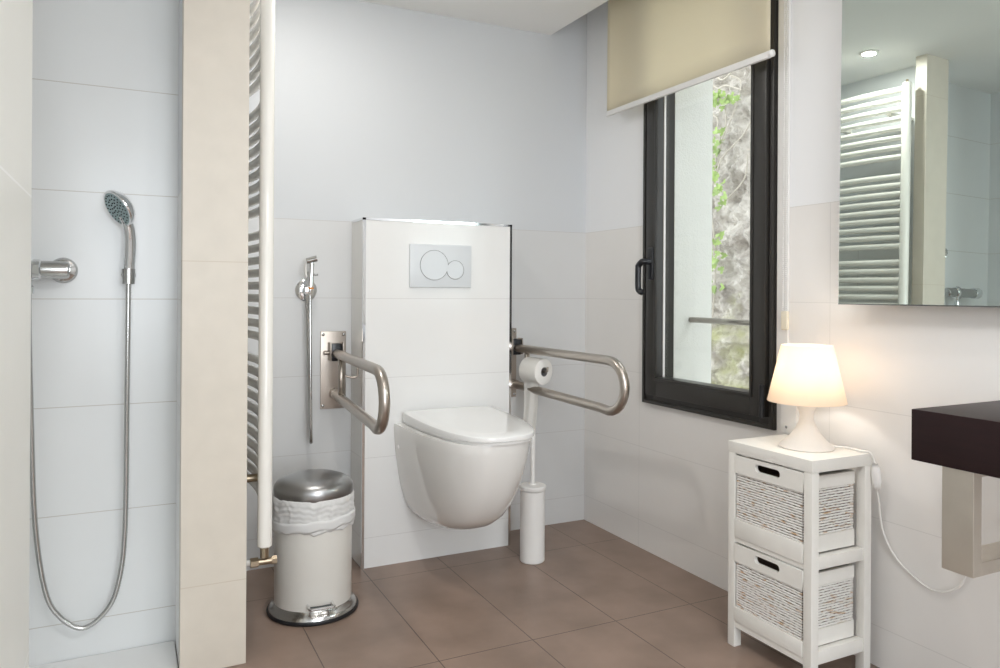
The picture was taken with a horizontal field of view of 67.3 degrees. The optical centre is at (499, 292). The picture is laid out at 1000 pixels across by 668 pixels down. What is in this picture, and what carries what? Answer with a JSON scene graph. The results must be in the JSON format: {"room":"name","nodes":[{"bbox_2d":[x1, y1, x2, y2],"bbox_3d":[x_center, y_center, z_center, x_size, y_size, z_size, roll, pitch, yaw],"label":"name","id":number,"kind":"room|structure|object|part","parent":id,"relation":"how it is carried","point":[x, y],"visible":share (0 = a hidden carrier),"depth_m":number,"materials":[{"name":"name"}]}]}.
{"room":"accessible bathroom","nodes":[
{"label":"accessible bathroom","id":0,"kind":"room"},
{"bbox_2d":[0,0,32,667],"bbox_3d":[-0.868,-0.063,1.215,0.141,2.190,0.480,0,0,-26],"label":"wall","id":1,"kind":"structure","parent":0,"point":[16,16],"depth_m":1.25,"materials":[{"name":"beige tile"}]},
{"bbox_2d":[29,0,178,666],"bbox_3d":[-1.352,-0.065,2.067,0.850,2.190,0.103,0,0,-26],"label":"wall","id":2,"kind":"structure","parent":0,"point":[105,73],"depth_m":2.12,"materials":[{"name":"white tile"}]},
{"bbox_2d":[31,258,77,293],"bbox_3d":[-1.291,-0.048,1.991,0.298,0.099,0.086,0,0,-26],"label":"shower mixer","id":3,"kind":"object","parent":2,"relation":"attached to","point":[61,270],"visible":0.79,"depth_m":2.01,"materials":[{"name":"grey metal"}]},
{"bbox_2d":[31,278,33,293],"bbox_3d":[-1.251,-0.020,1.995,0.025,0.044,0.025,0,0,-26],"label":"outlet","id":4,"kind":"object","parent":3,"relation":"attached to","point":[32,287],"depth_m":1.99,"materials":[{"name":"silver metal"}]},
{"bbox_2d":[30,284,130,630],"bbox_3d":[-1.150,0.451,2.053,0.251,0.953,0.025,0,0,-26],"label":"shower hose","id":5,"kind":"object","parent":3,"relation":"attached to","point":[33,494],"visible":0.88,"depth_m":2.09,"materials":[{"name":"grey metal"}]},
{"bbox_2d":[103,190,135,283],"bbox_3d":[-1.052,-0.151,2.080,0.083,0.256,0.138,0,0,-26],"label":"shower","id":6,"kind":"object","parent":2,"relation":"attached to","point":[120,208],"visible":1,"depth_m":2.08,"materials":[{"name":"grey metal"}]},
{"bbox_3d":[-1.036,-0.122,2.095,0.036,0.197,0.056,0,0,-2],"label":"handle","id":7,"kind":"part","parent":6,"relation":"part of","materials":[{"name":"silver metal"}]},
{"bbox_2d":[175,0,181,667],"bbox_3d":[-1.005,-0.063,2.380,0.050,2.190,0.670,0,0,-26],"label":"wall","id":8,"kind":"structure","parent":0,"point":[180,1],"depth_m":2.13,"materials":[{"name":"white tile"}]},
{"bbox_2d":[246,0,276,567],"bbox_3d":[-0.855,-0.126,2.375,0.216,1.832,0.563,0,0,-26],"label":"towel radiator","id":9,"kind":"object","parent":8,"relation":"attached to","point":[262,12],"visible":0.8,"depth_m":2.16,"materials":[{"name":"white metal"}]},
{"bbox_3d":[-0.675,-0.146,2.173,0.041,1.760,0.041,0,0,-26],"label":"post","id":10,"kind":"part","parent":9,"relation":"part of","materials":[{"name":"white metal"}]},
{"bbox_2d":[246,0,586,570],"bbox_3d":[-0.270,-0.179,3.185,2.080,2.430,0.120,0,0,-26],"label":"wall","id":11,"kind":"structure","parent":0,"point":[382,111],"depth_m":3.09,"materials":[{"name":"white tile"}]},
{"bbox_2d":[295,256,317,443],"bbox_3d":[-0.724,0.215,2.839,0.082,0.709,0.099,0,0,-26],"label":"bidet sprayer","id":12,"kind":"object","parent":11,"relation":"attached to","point":[305,290],"visible":1,"depth_m":2.81,"materials":[{"name":"silver metal"}]},
{"bbox_3d":[-0.711,-0.051,2.817,0.026,0.124,0.026,0,0,-26],"label":"spray handle","id":13,"kind":"part","parent":12,"relation":"part of","materials":[{"name":"silver metal"}]},
{"bbox_2d":[320,331,389,434],"bbox_3d":[-0.477,0.301,2.595,0.114,0.301,0.755,0,0,-26],"label":"grab rail","id":14,"kind":"object","parent":11,"relation":"attached to","point":[334,357],"visible":1,"depth_m":2.81,"materials":[{"name":"metal"}]},
{"bbox_3d":[-0.650,0.300,2.927,0.100,0.301,0.006,0,0,-26],"label":"wall plate","id":15,"kind":"part","parent":14,"relation":"part of","materials":[{"name":"metal"}]},
{"bbox_2d":[511,328,629,415],"bbox_3d":[0.253,0.305,2.965,0.113,0.301,0.769,0,0,-36],"label":"grab rail","id":16,"kind":"object","parent":11,"relation":"attached to","point":[517,348],"visible":0.78,"depth_m":2.88,"materials":[{"name":"metal"}]},
{"bbox_3d":[0.026,0.304,3.262,0.100,0.301,0.006,0,0,-26],"label":"wall plate","id":17,"kind":"part","parent":16,"relation":"part of","materials":[{"name":"metal"}]},
{"bbox_2d":[519,357,551,433],"bbox_3d":[0.148,0.449,3.143,0.109,0.355,0.099,0,0,-44],"label":"toilet roll","id":18,"kind":"object","parent":16,"relation":"hanging from","point":[530,368],"visible":0.93,"depth_m":3.12,"materials":[{"name":"white paper"}]},
{"bbox_2d":[351,217,511,568],"bbox_3d":[-0.271,0.377,3.024,0.626,1.317,0.166,0,0,-26],"label":"wall","id":19,"kind":"structure","parent":0,"point":[436,347],"depth_m":2.91,"materials":[{"name":"white tile"}]},
{"bbox_2d":[409,244,470,287],"bbox_3d":[-0.231,-0.104,2.943,0.258,0.167,0.014,0,0,-26],"label":"flush plate","id":20,"kind":"object","parent":19,"relation":"attached to","point":[430,265],"visible":1,"depth_m":2.94,"materials":[{"name":"white plastic"}]},
{"bbox_2d":[394,406,533,529],"bbox_3d":[-0.102,0.659,2.711,0.406,0.416,0.551,0,0,-26],"label":"toilet","id":21,"kind":"object","parent":19,"relation":"attached to","point":[460,468],"visible":1,"depth_m":2.57,"materials":[{"name":"white ceramic"}]},
{"bbox_3d":[-0.085,0.495,2.703,0.362,0.010,0.511,0,0,-26],"label":"seat","id":22,"kind":"part","parent":21,"relation":"part of","materials":[{"name":"white plastic"}]},
{"bbox_3d":[-0.083,0.471,2.700,0.378,0.040,0.517,0,0,-26],"label":"lid","id":23,"kind":"part","parent":21,"relation":"part of","materials":[{"name":"white plastic"}]},
{"bbox_2d":[359,0,607,34],"bbox_3d":[0.226,-1.301,1.240,2.930,0.300,4.000,0,0,-26],"label":"ceiling","id":24,"kind":"structure","parent":0,"point":[547,17],"depth_m":3.07,"materials":[{"name":"white paint"}]},
{"bbox_2d":[175,520,878,667],"bbox_3d":[0.082,1.088,1.231,2.690,0.100,3.900,0,0,-26],"label":"floor","id":25,"kind":"structure","parent":0,"point":[597,598],"depth_m":2.41,"materials":[{"name":"brown tile"}]},
{"bbox_2d":[29,641,177,667],"bbox_3d":[-1.060,1.025,1.578,0.746,0.012,1.035,0,0,-26],"label":"shower tray","id":26,"kind":"object","parent":25,"relation":"on","point":[160,655],"visible":1,"depth_m":2.09,"materials":[{"name":"white ceramic"}]},
{"bbox_2d":[178,0,249,667],"bbox_3d":[-0.790,-0.062,2.082,0.170,2.190,0.055,0,0,-26],"label":"wall pier","id":27,"kind":"object","parent":25,"relation":"on","point":[215,33],"visible":1,"depth_m":2.06,"materials":[{"name":"beige tile"}]},
{"bbox_2d":[266,469,358,626],"bbox_3d":[-0.608,0.811,2.458,0.294,0.446,0.313,0,0,-26],"label":"pedal bin","id":28,"kind":"object","parent":25,"relation":"on","point":[312,575],"visible":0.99,"depth_m":2.36,"materials":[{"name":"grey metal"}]},
{"bbox_3d":[-0.611,0.624,2.467,0.254,0.071,0.254,0,0,-26],"label":"lid","id":29,"kind":"part","parent":28,"relation":"part of","materials":[{"name":"silver metal"}]},
{"bbox_2d":[272,490,354,536],"bbox_3d":[-0.612,0.707,2.467,0.270,0.111,0.270,0,0,-26],"label":"bag","id":30,"kind":"object","parent":28,"relation":"in","point":[288,517],"visible":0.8,"depth_m":2.35,"materials":[{"name":"white plastic"}]},
{"bbox_2d":[520,490,544,564],"bbox_3d":[0.126,0.901,2.913,0.096,0.274,0.096,0,0,-26],"label":"toilet brush holder","id":31,"kind":"object","parent":25,"relation":"on","point":[532,505],"visible":0.82,"depth_m":2.87,"materials":[{"name":"white plastic"}]},
{"bbox_2d":[519,434,545,492],"bbox_3d":[0.126,0.785,2.913,0.104,0.475,0.104,0,0,-26],"label":"toilet brush","id":32,"kind":"object","parent":31,"relation":"in","point":[531,487],"visible":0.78,"depth_m":2.90,"materials":[{"name":"white plastic"}]},
{"bbox_3d":[0.127,0.749,2.913,0.104,0.027,0.104,0,0,-26],"label":"lid","id":33,"kind":"part","parent":32,"relation":"part of","materials":[{"name":"white plastic"}]},
{"bbox_3d":[0.127,0.643,2.913,0.019,0.192,0.019,0,0,-26],"label":"handle","id":34,"kind":"part","parent":32,"relation":"part of","materials":[{"name":"white plastic"}]},
{"bbox_2d":[728,434,871,667],"bbox_3d":[0.848,0.741,2.148,0.233,0.603,0.306,0,0,-26],"label":"storage cabinet","id":35,"kind":"object","parent":25,"relation":"on","point":[786,507],"visible":1,"depth_m":2.05,"materials":[{"name":"white wood"}]},
{"bbox_3d":[0.696,0.757,2.227,0.027,0.570,0.027,0,0,-26],"label":"leg","id":36,"kind":"part","parent":35,"relation":"part of","materials":[{"name":"white wood"}]},
{"bbox_3d":[0.753,0.974,2.102,0.019,0.017,0.250,0,0,-26],"label":"rail","id":37,"kind":"part","parent":35,"relation":"part of","materials":[{"name":"white wood"}]},
{"bbox_3d":[0.755,0.725,2.102,0.019,0.013,0.250,0,0,-26],"label":"rail","id":38,"kind":"part","parent":35,"relation":"part of","materials":[{"name":"white wood"}]},
{"bbox_3d":[0.748,0.855,2.099,0.008,0.135,0.240,0,0,-26],"label":"woven panel","id":39,"kind":"part","parent":35,"relation":"part of","materials":[{"name":"wicker"}]},
{"bbox_3d":[0.750,0.597,2.099,0.008,0.136,0.240,0,0,-26],"label":"woven panel","id":40,"kind":"part","parent":35,"relation":"part of","materials":[{"name":"wicker"}]},
{"bbox_3d":[0.819,0.757,1.979,0.027,0.570,0.027,0,0,-26],"label":"leg","id":41,"kind":"part","parent":35,"relation":"part of","materials":[{"name":"white wood"}]},
{"bbox_3d":[0.890,0.841,2.030,0.178,0.117,0.008,0,0,-26],"label":"woven panel","id":42,"kind":"part","parent":35,"relation":"part of","materials":[{"name":"wicker"}]},
{"bbox_3d":[0.892,0.587,2.030,0.178,0.126,0.008,0,0,-26],"label":"woven panel","id":43,"kind":"part","parent":35,"relation":"part of","materials":[{"name":"wicker"}]},
{"bbox_3d":[0.908,0.963,2.025,0.176,0.036,0.020,0,0,-26],"label":"rail","id":44,"kind":"part","parent":35,"relation":"part of","materials":[{"name":"white wood"}]},
{"bbox_3d":[0.910,0.714,2.025,0.176,0.033,0.020,0,0,-26],"label":"rail","id":45,"kind":"part","parent":35,"relation":"part of","materials":[{"name":"white wood"}]},
{"bbox_3d":[1.001,0.758,2.069,0.027,0.570,0.027,0,0,-26],"label":"leg","id":46,"kind":"part","parent":35,"relation":"part of","materials":[{"name":"white wood"}]},
{"bbox_2d":[767,344,966,592],"bbox_3d":[0.968,0.461,2.037,0.300,0.623,0.476,0,0,-26],"label":"table lamp","id":47,"kind":"object","parent":35,"relation":"on","point":[807,377],"depth_m":2.07,"materials":[{"name":"plastic"}]},
{"bbox_3d":[0.872,0.229,2.136,0.213,0.160,0.213,0,0,-26],"label":"lamp shade","id":48,"kind":"part","parent":47,"relation":"part of","materials":[{"name":"plastic"}]},
{"bbox_2d":[871,463,881,489],"bbox_3d":[1.028,0.503,2.054,0.028,0.074,0.025,0,0,-26],"label":"switch","id":49,"kind":"object","parent":47,"relation":"attached to","point":[876,478],"depth_m":2.04,"materials":[{"name":"white plastic"}]},
{"bbox_3d":[1.071,0.579,2.015,0.053,0.390,0.341,0,0,-40],"label":"lamp cord","id":50,"kind":"part","parent":47,"relation":"part of","materials":[{"name":"white plastic"}]},
{"bbox_2d":[673,79,712,382],"bbox_3d":[1.272,-0.255,2.096,0.196,3.200,4.400,0,0,-26],"label":"wall","id":51,"kind":"structure","parent":0,"point":[694,104],"depth_m":3.07,"materials":[{"name":"white paint"}]},
{"bbox_2d":[688,317,748,325],"bbox_3d":[0.907,0.111,2.801,0.023,0.023,0.605,0,0,-26],"label":"guard rail","id":52,"kind":"object","parent":51,"relation":"attached to","point":[744,322],"visible":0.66,"depth_m":2.90,"materials":[{"name":"silver metal"}]},
{"bbox_2d":[584,0,999,667],"bbox_3d":[1.276,-0.170,1.764,0.090,2.430,3.800,0,0,-26],"label":"wall","id":53,"kind":"structure","parent":0,"point":[656,477],"depth_m":2.28,"materials":[{"name":"white tile"}]},
{"bbox_2d":[635,0,778,429],"bbox_3d":[0.747,-0.450,2.736,0.179,1.787,0.688,0,0,-26],"label":"window","id":54,"kind":"structure","parent":53,"relation":"in","point":[752,407],"depth_m":2.62,"materials":[{"name":"grey metal"}]},
{"bbox_3d":[0.563,-0.062,2.954,0.065,0.145,0.036,0,0,13],"label":"lever","id":55,"kind":"part","parent":54,"relation":"part of","materials":[{"name":"black plastic"}]},
{"bbox_3d":[0.594,-0.114,2.958,0.013,0.128,0.030,0,0,-26],"label":"handle","id":56,"kind":"part","parent":54,"relation":"part of","materials":[{"name":"black plastic"}]},
{"bbox_2d":[606,0,788,329],"bbox_3d":[0.675,-0.627,2.760,0.074,1.487,0.929,0,0,-26],"label":"roller blind","id":57,"kind":"object","parent":54,"relation":"attached to","point":[656,49],"visible":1,"depth_m":2.74,"materials":[{"name":"beige fabric"}]},
{"bbox_3d":[0.900,-0.641,2.368,0.012,1.417,0.004,0,0,19],"label":"bead chain","id":58,"kind":"part","parent":57,"relation":"part of","materials":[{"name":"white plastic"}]},
{"bbox_2d":[776,0,798,433],"bbox_3d":[0.909,-0.469,2.370,0.032,1.817,0.100,0,0,-26],"label":"guide","id":59,"kind":"object","parent":53,"relation":"attached to","point":[789,413],"visible":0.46,"depth_m":2.39,"materials":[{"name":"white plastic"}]},
{"bbox_2d":[838,0,999,306],"bbox_3d":[1.253,-0.466,1.642,0.037,1.002,1.150,1,0,-27],"label":"mirror","id":60,"kind":"object","parent":53,"relation":"attached to","point":[919,213],"visible":1,"depth_m":1.93,"materials":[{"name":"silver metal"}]},
{"bbox_2d":[942,466,999,577],"bbox_3d":[1.081,0.443,1.552,0.439,0.202,0.062,0,0,-26],"label":"bracket","id":61,"kind":"object","parent":53,"relation":"attached to","point":[963,553],"visible":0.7,"depth_m":1.45,"materials":[{"name":"metal"}]},
{"bbox_2d":[911,400,999,477],"bbox_3d":[1.224,0.291,1.257,0.447,0.104,0.836,0,0,-26],"label":"countertop","id":62,"kind":"structure","parent":61,"relation":"on","point":[964,437],"depth_m":1.46,"materials":[{"name":"brown wood"}]},
{"label":"outside","id":63,"kind":"structure","parent":0,"visible":0},
{"bbox_3d":[1.674,1.397,3.528,1.814,0.100,6.600,0,0,-26],"label":"ground","id":64,"kind":"structure","parent":63,"visible":0},
{"bbox_2d":[711,65,750,389],"bbox_3d":[1.921,-0.401,4.426,0.594,3.500,5.200,0,0,-26],"label":"wall","id":65,"kind":"structure","parent":64,"relation":"on","point":[729,343],"depth_m":4.84,"materials":[{"name":"grey stone"}]},
{"bbox_2d":[711,72,750,335],"bbox_3d":[1.325,-0.452,4.961,0.090,2.011,0.853,0,0,-26],"label":"ivy vine","id":66,"kind":"object","parent":65,"relation":"attached to","point":[729,98],"visible":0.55,"depth_m":4.80,"materials":[{"name":"green plant"}]}
]}

